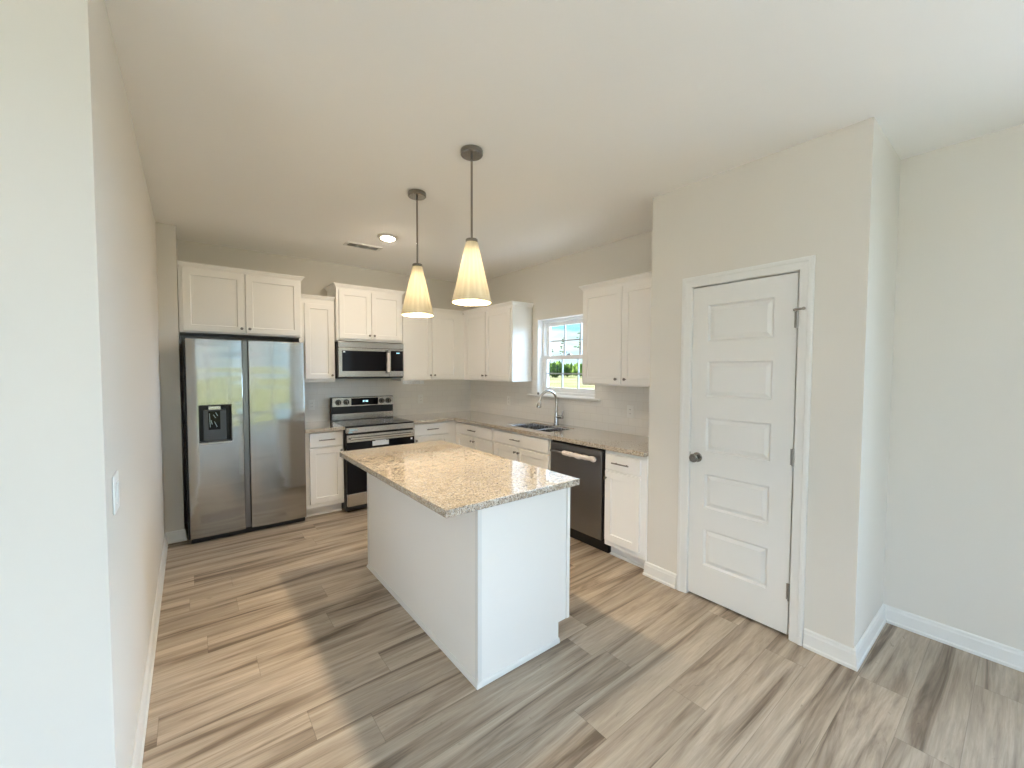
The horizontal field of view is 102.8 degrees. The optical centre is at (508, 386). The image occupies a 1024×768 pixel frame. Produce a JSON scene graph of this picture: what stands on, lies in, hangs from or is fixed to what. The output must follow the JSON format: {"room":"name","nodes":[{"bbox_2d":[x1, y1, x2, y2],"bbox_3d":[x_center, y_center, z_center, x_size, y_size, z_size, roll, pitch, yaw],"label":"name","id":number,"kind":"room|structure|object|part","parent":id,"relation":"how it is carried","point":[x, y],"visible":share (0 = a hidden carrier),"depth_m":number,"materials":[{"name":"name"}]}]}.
{"room":"kitchen","nodes":[
{"label":"kitchen","id":0,"kind":"room"},
{"bbox_2d":[0,0,184,767],"bbox_3d":[-3.515,0.071,1.531,3.537,2.731,3.528,-2,3,-38],"label":"wall","id":1,"kind":"structure","parent":0,"point":[90,369],"depth_m":1.11,"materials":[{"name":"white paint"}]},
{"bbox_2d":[112,470,119,514],"bbox_3d":[-1.238,0.335,1.292,0.010,0.120,0.100,-2,3,-38],"label":"light switch","id":2,"kind":"object","parent":1,"relation":"attached to","point":[115,478],"visible":1,"depth_m":1.27,"materials":[{"name":"white plastic"}]},
{"bbox_2d":[131,526,187,767],"bbox_3d":[-3.340,1.393,1.387,3.537,0.100,3.038,-2,3,-38],"label":"baseboard","id":3,"kind":"structure","parent":1,"relation":"attached to","point":[176,536],"depth_m":2.03,"materials":[{"name":"white paint"}]},
{"bbox_2d":[177,239,470,523],"bbox_3d":[-1.766,-0.065,5.056,3.563,2.731,0.120,-2,3,-38],"label":"wall","id":4,"kind":"structure","parent":0,"point":[318,275],"depth_m":4.52,"materials":[{"name":"white paint"}]},
{"bbox_2d":[177,260,304,339],"bbox_3d":[-2.581,-0.792,3.996,0.996,0.612,0.496,-2,3,-38],"label":"upper cabinet","id":5,"kind":"object","parent":4,"relation":"attached to","point":[214,300],"visible":1,"depth_m":3.79,"materials":[{"name":"white paint"}]},
{"bbox_3d":[-2.644,-0.761,3.681,0.456,0.546,0.020,-2,3,-38],"label":"door","id":6,"kind":"part","parent":5,"relation":"part of","materials":[{"name":"white paint"}]},
{"bbox_3d":[-2.584,-1.075,3.989,0.996,0.046,0.470,-2,3,-38],"label":"crown moulding","id":7,"kind":"part","parent":5,"relation":"part of","materials":[{"name":"white paint"}]},
{"bbox_3d":[-2.276,-0.771,3.969,0.464,0.546,0.020,-2,3,-38],"label":"door","id":8,"kind":"part","parent":5,"relation":"part of","materials":[{"name":"white paint"}]},
{"bbox_2d":[293,294,334,381],"bbox_3d":[-2.112,-0.506,4.457,0.354,0.918,0.350,-2,3,-38],"label":"upper cabinet","id":9,"kind":"object","parent":4,"relation":"attached to","point":[317,316],"visible":0.84,"depth_m":4.35,"materials":[{"name":"white paint"}]},
{"bbox_3d":[-2.024,-0.937,4.327,0.352,0.046,0.030,-2,3,-38],"label":"crown moulding","id":10,"kind":"part","parent":9,"relation":"part of","materials":[{"name":"white paint"}]},
{"bbox_3d":[-2.015,-0.474,4.360,0.282,0.791,0.020,-2,3,-38],"label":"door","id":11,"kind":"part","parent":9,"relation":"part of","materials":[{"name":"white paint"}]},
{"bbox_2d":[324,282,404,343],"bbox_3d":[-1.657,-0.818,4.772,0.812,0.616,0.408,-2,3,-38],"label":"upper cabinet","id":12,"kind":"object","parent":4,"relation":"attached to","point":[366,314],"visible":0.92,"depth_m":4.61,"materials":[{"name":"white paint"}]},
{"bbox_3d":[-1.696,-0.787,4.533,0.348,0.524,0.020,-2,3,-38],"label":"door","id":13,"kind":"part","parent":12,"relation":"part of","materials":[{"name":"white paint"}]},
{"bbox_3d":[-1.659,-1.103,4.764,0.812,0.046,0.380,-2,3,-38],"label":"crown moulding","id":14,"kind":"part","parent":12,"relation":"part of","materials":[{"name":"white paint"}]},
{"bbox_2d":[335,341,403,378],"bbox_3d":[-1.641,-0.295,4.772,0.748,0.406,0.445,-2,3,-38],"label":"microwave","id":15,"kind":"object","parent":12,"relation":"attached to","point":[353,360],"visible":0.93,"depth_m":4.61,"materials":[{"name":"silver metal"}]},
{"bbox_3d":[-1.616,-0.265,4.596,0.560,0.320,0.022,-2,3,-38],"label":"door","id":16,"kind":"part","parent":15,"relation":"part of","materials":[{"name":"silver metal"}]},
{"bbox_3d":[-1.653,-0.097,4.795,0.740,0.008,0.310,-2,3,-38],"label":"filter panel","id":17,"kind":"part","parent":15,"relation":"part of","materials":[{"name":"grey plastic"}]},
{"bbox_3d":[-1.322,-0.273,4.825,0.178,0.320,0.022,-2,3,-38],"label":"control panel","id":18,"kind":"part","parent":15,"relation":"part of","materials":[{"name":"black glass"}]},
{"bbox_3d":[-1.415,-0.795,4.752,0.348,0.524,0.020,-2,3,-38],"label":"door","id":19,"kind":"part","parent":12,"relation":"part of","materials":[{"name":"white paint"}]},
{"bbox_2d":[304,379,470,421],"bbox_3d":[-1.466,0.145,5.218,2.330,0.470,0.008,-2,3,-38],"label":"backsplash","id":20,"kind":"structure","parent":4,"relation":"attached to","point":[439,396],"depth_m":5.27,"materials":[{"name":"tile"}]},
{"bbox_2d":[308,400,314,409],"bbox_3d":[-2.221,0.212,4.619,0.072,0.116,0.009,-2,3,-38],"label":"wall outlet","id":21,"kind":"object","parent":20,"relation":"attached to","point":[311,403],"visible":1,"depth_m":4.62,"materials":[{"name":"white plastic"}]},
{"bbox_2d":[392,304,463,383],"bbox_3d":[-1.020,-0.514,5.310,0.894,0.963,0.350,-2,3,-38],"label":"upper cabinet","id":22,"kind":"object","parent":4,"relation":"attached to","point":[433,347],"depth_m":5.19,"materials":[{"name":"white paint"}]},
{"bbox_3d":[-1.175,-0.046,5.075,0.290,0.044,0.026,-2,3,-38],"label":"packing strip","id":23,"kind":"part","parent":22,"relation":"part of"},
{"bbox_3d":[-1.122,-0.500,5.057,0.384,0.836,0.020,-2,3,-38],"label":"door","id":24,"kind":"part","parent":22,"relation":"part of","materials":[{"name":"white paint"}]},
{"bbox_3d":[-0.943,-0.967,5.171,0.864,0.046,0.030,-2,3,-38],"label":"crown moulding","id":25,"kind":"part","parent":22,"relation":"part of","materials":[{"name":"white paint"}]},
{"bbox_3d":[-0.819,-0.508,5.293,0.366,0.836,0.020,-2,3,-38],"label":"door","id":26,"kind":"part","parent":22,"relation":"part of","materials":[{"name":"white paint"}]},
{"bbox_2d":[471,230,651,436],"bbox_3d":[0.574,-0.041,4.634,0.160,2.731,3.426,-2,3,-38],"label":"wall","id":27,"kind":"structure","parent":0,"point":[553,288],"depth_m":4.40,"materials":[{"name":"white paint"}]},
{"bbox_2d":[463,301,533,381],"bbox_3d":[-0.254,-0.532,5.260,0.348,0.918,1.370,-2,3,-38],"label":"upper cabinet","id":28,"kind":"object","parent":27,"relation":"attached to","point":[497,337],"visible":0.94,"depth_m":4.85,"materials":[{"name":"white paint"}]},
{"bbox_3d":[-0.423,-0.506,5.257,0.020,0.836,0.465,-2,3,-38],"label":"door","id":29,"kind":"part","parent":28,"relation":"part of","materials":[{"name":"white paint"}]},
{"bbox_3d":[-0.124,-0.489,4.873,0.020,0.836,0.480,-2,3,-38],"label":"door","id":30,"kind":"part","parent":28,"relation":"part of","materials":[{"name":"white paint"}]},
{"bbox_3d":[-0.153,-0.963,5.129,0.330,0.046,1.068,-2,3,-38],"label":"crown moulding","id":31,"kind":"part","parent":28,"relation":"part of","materials":[{"name":"white paint"}]},
{"bbox_2d":[471,380,649,436],"bbox_3d":[0.474,0.175,4.633,0.008,0.470,3.302,-2,3,-38],"label":"backsplash","id":32,"kind":"structure","parent":27,"relation":"attached to","point":[610,413],"depth_m":4.34,"materials":[{"name":"tile"}]},
{"bbox_2d":[627,405,633,417],"bbox_3d":[1.129,0.235,3.781,0.009,0.116,0.072,-2,3,-38],"label":"wall outlet","id":33,"kind":"object","parent":32,"relation":"attached to","point":[630,408],"visible":1,"depth_m":3.77,"materials":[{"name":"white plastic"}]},
{"bbox_2d":[527,314,600,400],"bbox_3d":[0.635,-0.314,4.505,0.200,0.892,1.085,-2,3,-38],"label":"window","id":34,"kind":"structure","parent":27,"relation":"in","point":[544,325],"depth_m":4.65,"materials":[{"name":"white plastic"}]},
{"bbox_3d":[0.602,0.121,4.497,0.120,0.022,1.085,-2,3,-38],"label":"sill","id":35,"kind":"part","parent":34,"relation":"part of","materials":[{"name":"white paint"}]},
{"bbox_2d":[547,359,581,388],"bbox_3d":[0.687,-0.136,4.511,0.018,0.326,0.726,-2,3,-38],"label":"grille","id":36,"kind":"object","parent":34,"relation":"attached to","point":[578,377],"depth_m":4.60,"materials":[{"name":"grey"}]},
{"bbox_3d":[0.718,-0.514,4.520,0.032,0.422,0.800,-2,3,-38],"label":"sash","id":37,"kind":"part","parent":34,"relation":"part of","materials":[{"name":"white plastic"}]},
{"bbox_2d":[550,323,582,354],"bbox_3d":[0.718,-0.511,4.520,0.018,0.354,0.726,-2,3,-38],"label":"grille","id":38,"kind":"object","parent":34,"relation":"attached to","point":[552,324],"depth_m":4.61,"materials":[{"name":"grey"}]},
{"bbox_3d":[0.702,-0.326,4.516,0.080,0.868,0.868,-2,3,-38],"label":"frame","id":39,"kind":"part","parent":34,"relation":"part of","materials":[{"name":"white plastic"}]},
{"bbox_3d":[0.687,-0.134,4.511,0.032,0.416,0.800,-2,3,-38],"label":"sash","id":40,"kind":"part","parent":34,"relation":"part of","materials":[{"name":"white plastic"}]},
{"bbox_2d":[579,271,651,386],"bbox_3d":[1.068,-0.461,3.568,0.348,0.918,0.932,-2,3,-38],"label":"upper cabinet","id":41,"kind":"object","parent":27,"relation":"attached to","point":[616,312],"visible":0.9,"depth_m":3.50,"materials":[{"name":"white paint"}]},
{"bbox_3d":[0.834,-0.438,3.647,0.020,0.836,0.432,-2,3,-38],"label":"door","id":42,"kind":"part","parent":41,"relation":"part of","materials":[{"name":"white paint"}]},
{"bbox_3d":[1.077,-0.897,3.556,0.330,0.046,0.932,-2,3,-38],"label":"crown moulding","id":43,"kind":"part","parent":41,"relation":"part of","materials":[{"name":"white paint"}]},
{"bbox_3d":[1.104,-0.423,3.301,0.020,0.836,0.430,-2,3,-38],"label":"door","id":44,"kind":"part","parent":41,"relation":"part of","materials":[{"name":"white paint"}]},
{"bbox_2d":[105,0,1023,281],"bbox_3d":[-0.304,-1.359,0.219,7.650,0.250,9.810,-2,3,-38],"label":"ceiling","id":45,"kind":"structure","parent":0,"point":[304,129],"depth_m":1.88,"materials":[{"name":"white paint"}]},
{"bbox_2d":[343,241,382,251],"bbox_3d":[-1.439,-1.386,4.059,0.350,0.008,0.150,-2,3,-38],"label":"ceiling vent","id":46,"kind":"object","parent":45,"relation":"in","point":[348,243],"visible":1,"depth_m":4.05,"materials":[{"name":"white metal"}]},
{"bbox_2d":[377,233,397,240],"bbox_3d":[-1.110,-1.363,3.773,0.190,0.030,0.190,-2,3,-38],"label":"recessed light","id":47,"kind":"object","parent":45,"relation":"in","point":[386,237],"visible":1,"depth_m":3.73,"materials":[{"name":"white paint"}]},
{"bbox_2d":[381,237,393,240],"bbox_3d":[-1.110,-1.357,3.773,0.117,0.019,0.117,-2,3,-38],"label":"diffuser","id":48,"kind":"object","parent":47,"relation":"attached to","point":[382,238],"depth_m":3.76,"materials":[{"name":"white plastic"}]},
{"bbox_2d":[401,189,433,316],"bbox_3d":[-0.632,-0.917,2.845,0.223,0.844,0.220,-2,3,-38],"label":"pendant lamp","id":49,"kind":"object","parent":45,"relation":"hanging from","point":[417,303],"visible":1,"depth_m":2.80,"materials":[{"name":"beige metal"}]},
{"bbox_3d":[-0.632,-1.078,2.838,0.012,0.461,0.012,-2,3,-38],"label":"rod","id":50,"kind":"part","parent":49,"relation":"part of","materials":[{"name":"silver metal"}]},
{"bbox_3d":[-0.633,-0.664,2.855,0.223,0.338,0.220,-2,3,-38],"label":"lamp shade","id":51,"kind":"part","parent":49,"relation":"part of","materials":[{"name":"beige glass"}]},
{"bbox_2d":[452,144,490,305],"bbox_3d":[-0.205,-0.894,2.297,0.223,0.844,0.220,-2,3,-38],"label":"pendant lamp","id":52,"kind":"object","parent":45,"relation":"hanging from","point":[471,288],"visible":1,"depth_m":2.25,"materials":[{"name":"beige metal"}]},
{"bbox_3d":[-0.205,-0.641,2.307,0.223,0.338,0.220,-2,3,-38],"label":"lamp shade","id":53,"kind":"part","parent":52,"relation":"part of","materials":[{"name":"beige glass"}]},
{"bbox_3d":[-0.204,-1.055,2.291,0.012,0.461,0.012,-2,3,-38],"label":"rod","id":54,"kind":"part","parent":52,"relation":"part of","materials":[{"name":"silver metal"}]},
{"bbox_2d":[142,507,1023,767],"bbox_3d":[-0.313,1.555,0.336,7.350,0.120,9.510,-2,3,-38],"label":"floor","id":55,"kind":"structure","parent":0,"point":[279,646],"depth_m":1.95,"materials":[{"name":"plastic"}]},
{"bbox_2d":[183,338,306,543],"bbox_3d":[-2.536,0.460,3.960,0.919,1.766,0.648,-2,3,-38],"label":"refrigerator","id":56,"kind":"object","parent":55,"relation":"on","point":[245,400],"visible":1,"depth_m":3.69,"materials":[{"name":"silver metal"}]},
{"bbox_3d":[-2.563,0.339,3.573,0.163,0.266,0.056,-2,3,-38],"label":"dispenser panel","id":57,"kind":"part","parent":56,"relation":"part of","materials":[{"name":"grey plastic"}]},
{"bbox_3d":[-2.562,0.448,3.592,0.398,1.714,0.079,-2,3,-38],"label":"door","id":58,"kind":"part","parent":56,"relation":"part of","materials":[{"name":"silver metal"}]},
{"bbox_3d":[-2.187,0.438,3.883,0.459,1.714,0.082,-2,3,-38],"label":"door","id":59,"kind":"part","parent":56,"relation":"part of","materials":[{"name":"silver metal"}]},
{"bbox_2d":[305,430,343,516],"bbox_3d":[-2.037,0.888,4.390,0.372,0.878,0.637,-2,3,-38],"label":"base cabinet","id":60,"kind":"object","parent":55,"relation":"on","point":[324,463],"visible":0.78,"depth_m":4.17,"materials":[{"name":"white paint"}]},
{"bbox_2d":[305,421,344,432],"bbox_3d":[-2.037,0.431,4.373,0.376,0.035,0.636,-2,3,-38],"label":"countertop","id":61,"kind":"structure","parent":60,"relation":"on","point":[316,426],"depth_m":4.24,"materials":[{"name":"stone"}]},
{"bbox_3d":[-1.854,0.542,4.167,0.318,0.144,0.020,-2,3,-38],"label":"drawer","id":62,"kind":"part","parent":60,"relation":"part of","materials":[{"name":"white paint"}]},
{"bbox_3d":[-1.855,0.907,4.182,0.318,0.558,0.020,-2,3,-38],"label":"door","id":63,"kind":"part","parent":60,"relation":"part of","materials":[{"name":"white paint"}]},
{"bbox_2d":[330,395,414,511],"bbox_3d":[-1.559,0.726,4.697,0.758,1.180,0.712,-2,3,-38],"label":"range","id":64,"kind":"object","parent":55,"relation":"on","point":[375,431],"visible":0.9,"depth_m":4.49,"materials":[{"name":"silver metal"}]},
{"bbox_3d":[-1.383,1.187,4.487,0.746,0.134,0.036,-2,3,-38],"label":"storage drawer","id":65,"kind":"part","parent":64,"relation":"part of","materials":[{"name":"silver metal"}]},
{"bbox_2d":[331,417,413,427],"bbox_3d":[-1.559,0.408,4.685,0.758,0.012,0.580,-2,3,-38],"label":"cooktop","id":66,"kind":"object","parent":64,"relation":"in","point":[358,422],"depth_m":4.62,"materials":[{"name":"black glass"}]},
{"bbox_3d":[-1.381,0.805,4.471,0.750,0.611,0.038,-2,3,-38],"label":"oven door","id":67,"kind":"part","parent":64,"relation":"part of","materials":[{"name":"black glass"}]},
{"bbox_3d":[-1.379,0.455,4.456,0.756,0.059,0.040,-2,3,-38],"label":"panel","id":68,"kind":"part","parent":64,"relation":"part of","materials":[{"name":"silver metal"}]},
{"bbox_3d":[-1.353,0.541,4.426,0.698,0.021,0.044,-2,3,-38],"label":"oven handle","id":69,"kind":"part","parent":64,"relation":"part of","materials":[{"name":"silver metal"}]},
{"bbox_2d":[413,421,455,443],"bbox_3d":[-1.052,0.861,5.159,0.587,0.878,0.637,-2,3,-38],"label":"base cabinet","id":70,"kind":"object","parent":55,"relation":"on","point":[446,430],"visible":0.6,"depth_m":4.92,"materials":[{"name":"white paint"}]},
{"bbox_3d":[-0.916,0.511,4.899,0.462,0.134,0.020,-2,3,-38],"label":"drawer","id":71,"kind":"part","parent":70,"relation":"part of","materials":[{"name":"white paint"}]},
{"bbox_3d":[-0.917,0.876,4.913,0.462,0.568,0.020,-2,3,-38],"label":"door","id":72,"kind":"part","parent":70,"relation":"part of","materials":[{"name":"white paint"}]},
{"bbox_2d":[367,473,569,689],"bbox_3d":[-0.346,0.960,2.716,0.678,0.878,1.527,-2,3,-38],"label":"kitchen island","id":73,"kind":"object","parent":55,"relation":"on","point":[489,586],"visible":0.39,"depth_m":2.15,"materials":[{"name":"white paint"}]},
{"bbox_3d":[-1.061,0.931,3.096,0.005,0.856,0.024,-2,3,-38],"label":"corner trim","id":74,"kind":"part","parent":73,"relation":"part of","materials":[{"name":"white paint"}]},
{"bbox_3d":[-0.601,0.967,2.517,0.005,0.878,1.500,-2,3,-38],"label":"panel","id":75,"kind":"part","parent":73,"relation":"part of","materials":[{"name":"white paint"}]},
{"bbox_2d":[340,440,578,517],"bbox_3d":[-0.412,0.507,2.591,0.830,0.035,1.549,-2,3,-38],"label":"island countertop","id":76,"kind":"structure","parent":73,"relation":"on","point":[450,479],"depth_m":2.28,"materials":[{"name":"stone"}]},
{"bbox_3d":[-0.394,1.389,2.697,0.560,0.022,1.527,-2,3,-38],"label":"shoe moulding","id":77,"kind":"part","parent":73,"relation":"part of","materials":[{"name":"white paint"}]},
{"bbox_3d":[-0.140,0.981,1.933,0.024,0.856,0.024,-2,3,-38],"label":"corner trim","id":78,"kind":"part","parent":73,"relation":"part of","materials":[{"name":"white paint"}]},
{"bbox_3d":[0.091,0.985,2.110,0.584,0.878,0.005,-2,3,-38],"label":"panel","id":79,"kind":"part","parent":73,"relation":"part of","materials":[{"name":"white paint"}]},
{"bbox_3d":[-0.124,0.899,2.884,0.022,0.768,1.504,-2,3,-38],"label":"frame","id":80,"kind":"part","parent":73,"relation":"part of","materials":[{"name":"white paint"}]},
{"bbox_2d":[456,421,494,454],"bbox_3d":[-0.366,0.861,5.199,0.646,0.878,1.398,-2,3,-38],"label":"base cabinet","id":81,"kind":"object","parent":55,"relation":"on","point":[481,438],"visible":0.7,"depth_m":4.73,"materials":[{"name":"white paint"}]},
{"bbox_3d":[-0.516,0.876,4.934,0.020,0.568,0.370,-2,3,-38],"label":"door","id":82,"kind":"part","parent":81,"relation":"part of","materials":[{"name":"white paint"}]},
{"bbox_3d":[-0.399,0.521,4.771,0.020,0.128,0.750,-2,3,-38],"label":"drawer","id":83,"kind":"part","parent":81,"relation":"part of","materials":[{"name":"white paint"}]},
{"bbox_3d":[-0.283,0.889,4.636,0.020,0.568,0.372,-2,3,-38],"label":"door","id":84,"kind":"part","parent":81,"relation":"part of","materials":[{"name":"white paint"}]},
{"bbox_2d":[393,411,648,456],"bbox_3d":[0.001,0.441,4.274,1.190,0.035,3.300,-2,3,-38],"label":"countertop","id":85,"kind":"structure","parent":81,"relation":"on","point":[636,445],"depth_m":3.95,"materials":[{"name":"stone"}]},
{"bbox_2d":[511,423,569,431],"bbox_3d":[0.338,0.537,4.282,0.372,0.210,0.645,-2,3,-38],"label":"sink","id":86,"kind":"object","parent":85,"relation":"in","point":[547,428],"visible":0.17,"depth_m":4.49,"materials":[{"name":"silver metal"}]},
{"bbox_3d":[0.265,0.533,4.375,0.372,0.210,0.408,-2,3,-38],"label":"bowl","id":87,"kind":"part","parent":86,"relation":"part of","materials":[{"name":"silver metal"}]},
{"bbox_3d":[0.467,0.544,4.117,0.372,0.210,0.226,-2,3,-38],"label":"bowl","id":88,"kind":"part","parent":86,"relation":"part of","materials":[{"name":"silver metal"}]},
{"bbox_2d":[536,390,563,424],"bbox_3d":[0.439,0.229,4.394,0.303,0.382,0.122,0,2,-14],"label":"faucet","id":89,"kind":"object","parent":85,"relation":"on","point":[556,417],"visible":1,"depth_m":4.42,"materials":[{"name":"silver metal"}]},
{"bbox_3d":[0.431,0.174,4.392,0.247,0.272,0.031,-1,3,-31],"label":"spout","id":90,"kind":"part","parent":89,"relation":"part of","materials":[{"name":"silver metal"}]},
{"bbox_3d":[0.560,0.309,4.407,0.039,0.090,0.082,-2,3,-38],"label":"handle","id":91,"kind":"part","parent":89,"relation":"part of","materials":[{"name":"silver metal"}]},
{"bbox_2d":[494,428,551,470],"bbox_3d":[0.336,0.899,4.301,0.646,0.878,0.878,-2,3,-38],"label":"base cabinet","id":92,"kind":"object","parent":55,"relation":"on","point":[524,448],"visible":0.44,"depth_m":4.05,"materials":[{"name":"white paint"}]},
{"bbox_3d":[-0.024,0.903,4.304,0.020,0.568,0.406,-2,3,-38],"label":"door","id":93,"kind":"part","parent":92,"relation":"part of","materials":[{"name":"white paint"}]},
{"bbox_3d":[0.115,0.548,4.114,0.020,0.128,0.854,-2,3,-38],"label":"drawer","id":94,"kind":"part","parent":92,"relation":"part of","materials":[{"name":"white paint"}]},
{"bbox_3d":[0.241,0.917,3.965,0.020,0.568,0.440,-2,3,-38],"label":"door","id":95,"kind":"part","parent":92,"relation":"part of","materials":[{"name":"white paint"}]},
{"bbox_2d":[550,439,610,552],"bbox_3d":[0.771,0.930,3.684,0.647,0.868,0.606,-2,3,-38],"label":"dishwasher","id":96,"kind":"object","parent":55,"relation":"on","point":[585,463],"visible":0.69,"depth_m":3.43,"materials":[{"name":"black metal"}]},
{"bbox_3d":[0.550,0.585,3.497,0.051,0.022,0.504,-2,3,-38],"label":"handle","id":97,"kind":"part","parent":96,"relation":"part of","materials":[{"name":"silver metal"}]},
{"bbox_3d":[0.798,1.300,3.721,0.416,0.125,0.598,-2,3,-38],"label":"toe panel","id":98,"kind":"part","parent":96,"relation":"part of","materials":[{"name":"black plastic"}]},
{"bbox_2d":[603,450,647,568],"bbox_3d":[1.110,0.941,3.309,0.646,0.878,0.380,-2,3,-38],"label":"base cabinet","id":99,"kind":"object","parent":55,"relation":"on","point":[626,475],"visible":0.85,"depth_m":3.12,"materials":[{"name":"white paint"}]},
{"bbox_3d":[0.877,0.954,3.152,0.020,0.562,0.318,-2,3,-38],"label":"door","id":100,"kind":"part","parent":99,"relation":"part of","materials":[{"name":"white paint"}]},
{"bbox_3d":[0.878,0.600,3.137,0.020,0.120,0.318,-2,3,-38],"label":"drawer","id":101,"kind":"part","parent":99,"relation":"part of","materials":[{"name":"white paint"}]},
{"bbox_2d":[647,117,900,647],"bbox_3d":[1.712,0.038,2.742,0.816,2.731,1.191,-2,3,-38],"label":"wall","id":102,"kind":"structure","parent":0,"point":[833,197],"depth_m":2.19,"materials":[{"name":"white paint"}]},
{"bbox_2d":[643,561,676,588],"bbox_3d":[1.100,1.345,2.938,0.073,0.100,0.256,-2,3,-38],"label":"baseboard","id":103,"kind":"structure","parent":102,"relation":"attached to","point":[666,577],"depth_m":2.91,"materials":[{"name":"white paint"}]},
{"bbox_2d":[676,255,815,645],"bbox_3d":[1.437,0.353,2.523,0.132,2.118,0.733,-2,3,-38],"label":"door frame","id":104,"kind":"structure","parent":102,"relation":"attached to","point":[805,265],"depth_m":2.26,"materials":[{"name":"white paint"}]},
{"bbox_2d":[688,272,805,633],"bbox_3d":[1.399,0.383,2.477,0.102,2.028,0.642,-2,3,-38],"label":"door","id":105,"kind":"structure","parent":102,"relation":"in","point":[745,333],"depth_m":2.47,"materials":[{"name":"white paint"}]},
{"bbox_3d":[1.223,0.469,2.677,0.067,0.064,0.064,-2,3,-38],"label":"knob","id":106,"kind":"part","parent":105,"relation":"part of","materials":[{"name":"silver metal"}]},
{"bbox_2d":[883,124,1023,650],"bbox_3d":[3.786,0.129,0.620,0.160,2.731,4.709,-2,3,-38],"label":"wall","id":107,"kind":"structure","parent":0,"point":[954,543],"depth_m":2.20,"materials":[{"name":"white paint"}]},
{"bbox_2d":[803,604,1023,671],"bbox_3d":[3.388,1.449,0.498,0.676,0.100,4.920,-2,3,-38],"label":"baseboard","id":108,"kind":"structure","parent":107,"relation":"attached to","point":[852,658],"depth_m":2.19,"materials":[{"name":"white paint"}]},
{"label":"outside","id":109,"kind":"structure","parent":0,"visible":0},
{"bbox_2d":[549,375,594,388],"bbox_3d":[5.184,0.183,42.149,370.000,0.022,370.000,-2,3,-38],"label":"field","id":110,"kind":"structure","parent":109,"point":[570,381],"depth_m":59.75,"materials":[{"name":"green plant"}]},
{"bbox_2d":[549,360,561,376],"bbox_3d":[10.832,-4.077,99.426,4.995,4.359,5.461,0,2,-8],"label":"shrub","id":111,"kind":"object","parent":110,"relation":"on","point":[554,367],"visible":0.66,"depth_m":97.40,"materials":[{"name":"green plant"}]},
{"bbox_2d":[560,362,572,376],"bbox_3d":[15.611,-4.319,106.913,4.841,3.957,5.409,-2,3,-38],"label":"shrub","id":112,"kind":"object","parent":110,"relation":"on","point":[567,367],"visible":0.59,"depth_m":105.36,"materials":[{"name":"green plant"}]},
{"bbox_2d":[572,363,581,376],"bbox_3d":[18.151,-3.938,98.373,5.229,3.846,5.529,-2,3,-38],"label":"shrub","id":113,"kind":"object","parent":110,"relation":"on","point":[575,367],"visible":0.23,"depth_m":97.33,"materials":[{"name":"green plant"}]},
{"bbox_2d":[573,331,582,354],"bbox_3d":[20.325,-9.318,118.037,2.981,13.043,3.378,1,2,18],"label":"pine tree","id":114,"kind":"object","parent":110,"relation":"on","point":[579,331],"visible":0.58,"depth_m":117.77,"materials":[{"name":"green plant"}]}
]}

